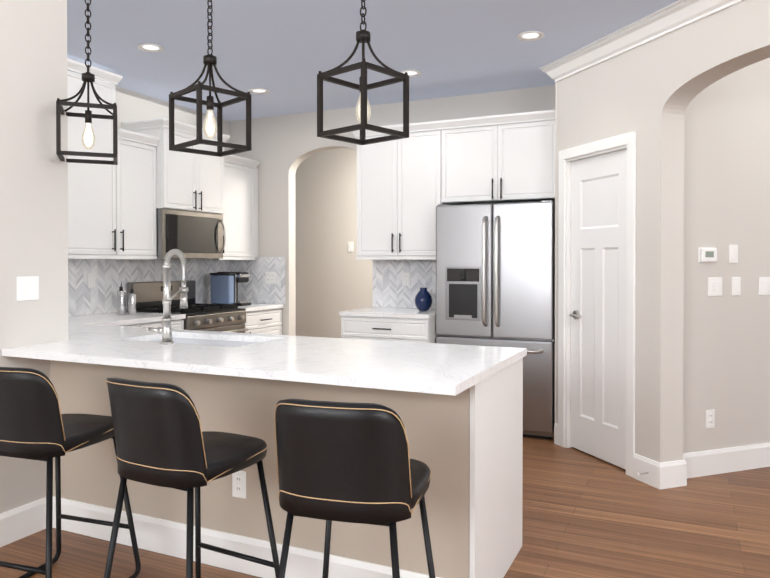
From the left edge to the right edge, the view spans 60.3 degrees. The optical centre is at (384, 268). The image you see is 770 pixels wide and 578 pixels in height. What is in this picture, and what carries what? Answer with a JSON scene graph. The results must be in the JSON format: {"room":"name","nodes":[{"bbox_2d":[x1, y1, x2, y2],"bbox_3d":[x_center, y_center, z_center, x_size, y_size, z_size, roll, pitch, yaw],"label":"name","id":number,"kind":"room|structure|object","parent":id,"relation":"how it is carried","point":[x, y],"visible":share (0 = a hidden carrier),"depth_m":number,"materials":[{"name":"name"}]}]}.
{"room":"kitchen","nodes":[
{"label":"kitchen","id":0,"kind":"room"},
{"bbox_2d":[0,0,67,513],"bbox_3d":[-3.532,-0.066,0.977,1.430,2.740,6.000,0,1,25],"label":"wall","id":1,"kind":"structure","parent":0,"point":[33,167],"depth_m":3.21,"materials":[{"name":"grey paint"}]},
{"bbox_2d":[17,276,38,300],"bbox_3d":[-1.720,0.094,3.194,0.008,0.115,0.116,0,1,25],"label":"light switch","id":2,"kind":"object","parent":1,"relation":"attached to","point":[27,288],"visible":1,"depth_m":3.19,"materials":[{"name":"white plastic"}]},
{"bbox_2d":[0,423,769,577],"bbox_3d":[-0.915,1.218,2.151,7.973,0.150,10.300,0,1,25],"label":"baseboard","id":3,"kind":"structure","parent":1,"relation":"attached to","point":[161,536],"depth_m":3.08,"materials":[{"name":"white"}]},
{"bbox_2d":[89,86,229,314],"bbox_3d":[-2.245,-0.105,5.338,0.120,2.740,3.000,0,1,25],"label":"wall","id":4,"kind":"structure","parent":0,"point":[133,106],"depth_m":5.67,"materials":[{"name":"grey paint"}]},
{"bbox_2d":[67,58,118,257],"bbox_3d":[-2.256,-0.765,4.743,0.347,1.330,0.519,0,1,25],"label":"upper cabinet","id":5,"kind":"object","parent":4,"relation":"attached to","point":[93,189],"depth_m":4.71,"materials":[{"name":"white wood"}]},
{"bbox_2d":[119,138,156,257],"bbox_3d":[-2.062,-0.538,5.167,0.347,0.870,0.410,0,1,25],"label":"upper cabinet","id":6,"kind":"object","parent":4,"relation":"attached to","point":[137,212],"depth_m":5.09,"materials":[{"name":"white wood"}]},
{"bbox_2d":[68,259,231,315],"bbox_3d":[-2.186,0.121,5.314,0.009,0.456,3.000,0,1,25],"label":"tile backsplash","id":7,"kind":"structure","parent":4,"relation":"attached to","point":[109,273],"depth_m":5.35,"materials":[{"name":"grey tile"}]},
{"bbox_2d":[88,273,94,287],"bbox_3d":[-2.266,0.087,5.119,0.008,0.115,0.070,0,1,25],"label":"outlet","id":8,"kind":"object","parent":7,"relation":"attached to","point":[91,280],"visible":1,"depth_m":5.11,"materials":[{"name":"white plastic"}]},
{"bbox_2d":[123,118,226,217],"bbox_3d":[-1.785,-0.842,5.682,0.417,0.708,0.761,0,1,25],"label":"upper cabinet","id":9,"kind":"object","parent":4,"relation":"attached to","point":[184,181],"depth_m":5.46,"materials":[{"name":"white wood"}]},
{"bbox_2d":[155,208,225,258],"bbox_3d":[-1.761,-0.287,5.676,0.466,0.395,0.754,0,1,25],"label":"over-the-range microwave","id":10,"kind":"object","parent":9,"relation":"attached to","point":[193,235],"visible":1,"depth_m":5.55,"materials":[{"name":"silver metal"}]},
{"bbox_2d":[223,155,258,257],"bbox_3d":[-1.531,-0.583,6.320,0.347,0.938,0.606,0,1,25],"label":"upper cabinet","id":11,"kind":"object","parent":4,"relation":"attached to","point":[241,222],"depth_m":6.28,"materials":[{"name":"white wood"}]},
{"bbox_2d":[50,360,469,577],"bbox_3d":[-0.662,0.847,2.906,2.178,0.879,0.110,0,1,25],"label":"wall","id":12,"kind":"structure","parent":0,"point":[437,428],"depth_m":2.76,"materials":[{"name":"beige paint"}]},
{"bbox_2d":[232,471,245,498],"bbox_3d":[-0.622,0.917,2.823,0.070,0.115,0.008,0,1,25],"label":"outlet","id":13,"kind":"object","parent":12,"relation":"attached to","point":[238,484],"visible":0.98,"depth_m":2.82,"materials":[{"name":"white plastic"}]},
{"bbox_2d":[295,148,371,337],"bbox_3d":[1.276,-0.119,6.866,8.000,2.740,0.120,0,1,25],"label":"wall","id":14,"kind":"structure","parent":0,"point":[333,276],"depth_m":7.69,"materials":[{"name":"grey paint"}]},
{"bbox_2d":[348,242,352,251],"bbox_3d":[-0.395,-0.255,7.563,0.070,0.115,0.008,0,1,25],"label":"hall light switch","id":15,"kind":"object","parent":14,"relation":"attached to","point":[350,246],"visible":1,"depth_m":7.56,"materials":[{"name":"white plastic"}]},
{"bbox_2d":[67,0,677,120],"bbox_3d":[0.797,-1.503,2.824,10.740,0.100,13.240,0,1,25],"label":"ceiling","id":16,"kind":"structure","parent":0,"point":[284,52],"depth_m":4.31,"materials":[{"name":"grey paint"}]},
{"bbox_2d":[56,0,117,164],"bbox_3d":[-1.487,-1.002,3.319,0.268,0.909,0.268,0,1,-21],"label":"pendant light","id":17,"kind":"object","parent":16,"relation":"hanging from","point":[88,77],"visible":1,"depth_m":3.29,"materials":[{"name":"brown metal"}]},
{"bbox_2d":[137,43,163,51],"bbox_3d":[-1.548,-1.461,4.378,0.172,0.010,0.172,0,1,25],"label":"recessed light","id":18,"kind":"object","parent":16,"relation":"in","point":[148,47],"visible":0.96,"depth_m":4.38,"materials":[{"name":"white"}]},
{"bbox_2d":[169,0,251,156],"bbox_3d":[-0.802,-0.999,3.037,0.268,0.909,0.268,-1,1,-45],"label":"pendant light","id":19,"kind":"object","parent":16,"relation":"hanging from","point":[209,61],"visible":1,"depth_m":3.03,"materials":[{"name":"brown metal"}]},
{"bbox_2d":[248,88,268,93],"bbox_3d":[-1.042,-1.471,5.477,0.172,0.010,0.172,0,1,25],"label":"recessed light","id":20,"kind":"object","parent":16,"relation":"in","point":[259,91],"visible":0.98,"depth_m":5.48,"materials":[{"name":"white"}]},
{"bbox_2d":[317,0,408,144],"bbox_3d":[-0.089,-0.996,2.720,0.268,0.909,0.268,0,1,42],"label":"pendant light","id":21,"kind":"object","parent":16,"relation":"hanging from","point":[363,37],"visible":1,"depth_m":2.71,"materials":[{"name":"brown metal"}]},
{"bbox_2d":[400,70,420,76],"bbox_3d":[0.187,-1.466,4.966,0.172,0.010,0.172,0,1,25],"label":"recessed light","id":22,"kind":"object","parent":16,"relation":"in","point":[413,73],"visible":0.71,"depth_m":4.95,"materials":[{"name":"white"}]},
{"bbox_2d":[517,31,544,40],"bbox_3d":[0.911,-1.459,4.148,0.172,0.010,0.172,0,1,25],"label":"recessed light","id":23,"kind":"object","parent":16,"relation":"in","point":[530,35],"visible":1,"depth_m":4.14,"materials":[{"name":"white"}]},
{"bbox_2d":[0,437,769,577],"bbox_3d":[0.797,1.337,2.849,10.740,0.100,13.240,0,1,25],"label":"floor","id":24,"kind":"structure","parent":0,"point":[585,515],"depth_m":3.20,"materials":[{"name":"brown wood"}]},
{"bbox_2d":[0,367,140,577],"bbox_3d":[-1.316,0.819,2.607,0.451,0.939,0.519,0,1,19],"label":"stool","id":25,"kind":"object","parent":24,"relation":"on","point":[35,424],"visible":0.85,"depth_m":2.39,"materials":[{"name":"black leather"}]},
{"bbox_2d":[127,280,247,332],"bbox_3d":[-1.645,0.685,5.631,0.691,1.155,0.754,0,1,25],"label":"range","id":26,"kind":"object","parent":24,"relation":"on","point":[212,317],"visible":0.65,"depth_m":5.56,"materials":[{"name":"silver metal"}]},
{"bbox_2d":[104,378,279,577],"bbox_3d":[-0.675,0.822,2.301,0.451,0.939,0.519,0,1,29],"label":"stool","id":27,"kind":"object","parent":24,"relation":"on","point":[162,439],"visible":1,"depth_m":2.10,"materials":[{"name":"black leather"}]},
{"bbox_2d":[246,307,283,318],"bbox_3d":[-1.403,0.816,6.276,0.628,0.882,0.602,0,1,25],"label":"base cabinet","id":28,"kind":"object","parent":24,"relation":"on","point":[277,313],"depth_m":6.26,"materials":[{"name":"white wood"}]},
{"bbox_2d":[238,303,283,310],"bbox_3d":[-1.396,0.358,6.269,0.642,0.034,0.602,0,1,25],"label":"countertop","id":29,"kind":"structure","parent":28,"relation":"on","point":[254,306],"depth_m":6.17,"materials":[{"name":"white stone"}]},
{"bbox_2d":[210,272,250,305],"bbox_3d":[-1.450,0.184,6.195,0.310,0.315,0.247,0,1,25],"label":"coffee maker","id":30,"kind":"object","parent":29,"relation":"on","point":[224,287],"visible":0.88,"depth_m":6.11,"materials":[{"name":"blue plastic"}]},
{"bbox_2d":[274,399,434,577],"bbox_3d":[-0.084,0.824,2.007,0.451,0.939,0.519,0,1,16],"label":"stool","id":31,"kind":"object","parent":24,"relation":"on","point":[349,462],"visible":1,"depth_m":1.79,"materials":[{"name":"black leather"}]},
{"bbox_2d":[226,359,522,577],"bbox_3d":[-0.058,0.845,3.032,1.230,0.882,0.617,0,1,25],"label":"base cabinet","id":32,"kind":"object","parent":24,"relation":"on","point":[496,405],"depth_m":2.66,"materials":[{"name":"white wood"}]},
{"bbox_2d":[2,312,526,394],"bbox_3d":[-0.954,0.380,3.791,3.519,0.034,1.990,0,1,25],"label":"countertop","id":33,"kind":"structure","parent":32,"relation":"on","point":[388,356],"depth_m":2.94,"materials":[{"name":"white stone"}]},
{"bbox_2d":[117,281,125,314],"bbox_3d":[-2.039,0.221,5.120,0.062,0.260,0.061,0,1,25],"label":"oil bottle","id":34,"kind":"object","parent":33,"relation":"on","point":[121,307],"visible":1,"depth_m":5.10,"materials":[{"name":"silver metal"}]},
{"bbox_2d":[128,283,135,313],"bbox_3d":[-1.968,0.231,5.154,0.062,0.240,0.061,0,1,25],"label":"oil bottle","id":35,"kind":"object","parent":33,"relation":"on","point":[131,302],"visible":1,"depth_m":5.13,"materials":[{"name":"silver metal"}]},
{"bbox_2d":[148,249,187,343],"bbox_3d":[-1.090,0.133,3.334,0.148,0.468,0.174,0,1,25],"label":"faucet","id":36,"kind":"object","parent":33,"relation":"on","point":[165,330],"visible":1,"depth_m":3.26,"materials":[{"name":"silver metal"}]},
{"bbox_2d":[135,335,257,371],"bbox_3d":[-0.963,0.493,3.488,0.770,0.211,0.430,0,1,25],"label":"sink","id":37,"kind":"object","parent":33,"relation":"in","point":[176,338],"depth_m":3.74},
{"bbox_2d":[339,315,435,322],"bbox_3d":[0.117,0.823,5.562,0.769,0.882,0.627,0,1,25],"label":"base cabinet","id":38,"kind":"object","parent":24,"relation":"on","point":[369,318],"depth_m":5.24,"materials":[{"name":"white wood"}]},
{"bbox_2d":[339,307,435,318],"bbox_3d":[0.113,0.365,5.557,0.783,0.034,0.632,0,1,25],"label":"countertop","id":39,"kind":"structure","parent":38,"relation":"on","point":[370,310],"depth_m":5.44,"materials":[{"name":"white stone"}]},
{"bbox_2d":[415,288,431,310],"bbox_3d":[0.319,0.252,5.482,0.148,0.193,0.148,0,1,25],"label":"vase","id":40,"kind":"object","parent":39,"relation":"on","point":[423,299],"visible":1,"depth_m":5.43,"materials":[{"name":"blue ceramic"}]},
{"bbox_2d":[436,200,554,439],"bbox_3d":[0.896,0.379,5.219,0.914,1.775,0.548,0,1,25],"label":"fridge","id":41,"kind":"object","parent":24,"relation":"on","point":[495,274],"visible":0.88,"depth_m":4.98,"materials":[{"name":"silver metal"}]},
{"bbox_2d":[230,85,554,335],"bbox_3d":[0.678,-0.108,5.710,5.120,2.740,0.120,0,1,25],"label":"wall","id":42,"kind":"structure","parent":0,"point":[284,147],"depth_m":6.38,"materials":[{"name":"grey paint"}]},
{"bbox_2d":[232,257,284,303],"bbox_3d":[-1.252,0.110,6.530,0.630,0.456,0.009,0,1,25],"label":"tile backsplash","id":43,"kind":"structure","parent":42,"relation":"attached to","point":[256,290],"depth_m":6.51,"materials":[{"name":"grey tile"}]},
{"bbox_2d":[266,272,275,283],"bbox_3d":[-1.115,0.085,6.457,0.116,0.115,0.008,0,1,25],"label":"outlet","id":44,"kind":"object","parent":43,"relation":"attached to","point":[270,277],"visible":1,"depth_m":6.45,"materials":[{"name":"white plastic"}]},
{"bbox_2d":[355,120,442,257],"bbox_3d":[0.175,-0.652,5.676,0.770,1.088,0.346,0,1,25],"label":"upper cabinet","id":45,"kind":"object","parent":42,"relation":"attached to","point":[406,187],"depth_m":5.51,"materials":[{"name":"white wood"}]},
{"bbox_2d":[372,259,435,308],"bbox_3d":[0.245,0.117,5.840,0.785,0.456,0.008,0,1,25],"label":"tile backsplash","id":46,"kind":"structure","parent":42,"relation":"attached to","point":[389,289],"depth_m":5.89,"materials":[{"name":"grey tile"}]},
{"bbox_2d":[402,273,409,285],"bbox_3d":[0.184,0.090,5.859,0.070,0.115,0.008,0,1,25],"label":"electrical outlet","id":47,"kind":"object","parent":46,"relation":"attached to","point":[405,279],"visible":1,"depth_m":5.86,"materials":[{"name":"white plastic"}]},
{"bbox_2d":[443,110,554,204],"bbox_3d":[0.950,-0.864,5.318,0.935,0.658,0.346,0,1,25],"label":"upper cabinet","id":48,"kind":"object","parent":42,"relation":"attached to","point":[507,163],"depth_m":5.15,"materials":[{"name":"white wood"}]},
{"bbox_2d":[555,82,556,422],"bbox_3d":[1.398,-0.102,5.026,0.120,2.740,0.520,0,1,25],"label":"wall","id":49,"kind":"structure","parent":0,"point":[555,225],"depth_m":4.81,"materials":[{"name":"grey paint"}]},
{"bbox_2d":[556,0,769,462],"bbox_3d":[1.922,-0.086,3.222,0.170,2.740,3.450,0,1,-20],"label":"wall","id":50,"kind":"structure","parent":0,"point":[648,92],"depth_m":3.89,"materials":[{"name":"grey paint"}]},
{"bbox_2d":[558,131,635,476],"bbox_3d":[1.467,0.215,4.432,0.186,2.115,0.780,0,1,-20],"label":"door frame","id":51,"kind":"structure","parent":50,"relation":"attached to","point":[628,139],"depth_m":4.55,"materials":[{"name":"white wood"}]},
{"bbox_2d":[569,149,626,468],"bbox_3d":[1.437,0.253,4.416,0.452,2.016,0.465,0,1,25],"label":"pantry door","id":52,"kind":"structure","parent":50,"relation":"in","point":[597,314],"depth_m":4.41,"materials":[{"name":"white wood"}]},
{"bbox_2d":[540,0,743,81],"bbox_3d":[1.796,-1.399,3.226,2.561,0.115,2.604,0,1,25],"label":"crown molding","id":53,"kind":"structure","parent":50,"relation":"attached to","point":[676,15],"depth_m":3.96,"materials":[{"name":"white"}]},
{"bbox_2d":[683,58,769,453],"bbox_3d":[3.267,-0.099,4.631,3.330,2.740,0.120,0,1,-20],"label":"wall","id":54,"kind":"structure","parent":0,"point":[726,355],"depth_m":4.16,"materials":[{"name":"grey paint"}]},
{"bbox_2d":[698,248,716,262],"bbox_3d":[1.993,-0.084,4.083,0.140,0.096,0.026,0,1,-20],"label":"thermostat","id":55,"kind":"object","parent":54,"relation":"attached to","point":[707,255],"visible":1,"depth_m":4.07,"materials":[{"name":"white plastic"}]},
{"bbox_2d":[706,409,714,428],"bbox_3d":[2.018,0.931,4.110,0.070,0.115,0.008,0,1,-20],"label":"outlet","id":56,"kind":"object","parent":54,"relation":"attached to","point":[710,418],"visible":1,"depth_m":4.11,"materials":[{"name":"white plastic"}]},
{"bbox_2d":[708,277,721,295],"bbox_3d":[2.051,0.111,4.115,0.116,0.115,0.008,0,1,-20],"label":"light switch","id":57,"kind":"object","parent":54,"relation":"attached to","point":[714,286],"visible":1,"depth_m":4.11,"materials":[{"name":"white plastic"}]},
{"bbox_2d":[729,245,737,262],"bbox_3d":[2.192,-0.095,4.165,0.070,0.115,0.008,0,1,-20],"label":"light switch","id":58,"kind":"object","parent":54,"relation":"attached to","point":[733,253],"visible":1,"depth_m":4.16,"materials":[{"name":"white plastic"}]},
{"bbox_2d":[732,277,740,295],"bbox_3d":[2.215,0.110,4.175,0.070,0.115,0.008,0,1,-20],"label":"light switch","id":59,"kind":"object","parent":54,"relation":"attached to","point":[736,286],"visible":1,"depth_m":4.17,"materials":[{"name":"white plastic"}]},
{"bbox_2d":[759,277,769,294],"bbox_3d":[2.450,0.110,4.262,0.116,0.115,0.008,0,1,-20],"label":"hall light switch","id":60,"kind":"object","parent":54,"relation":"attached to","point":[764,285],"visible":1,"depth_m":4.25,"materials":[{"name":"white plastic"}]}
]}

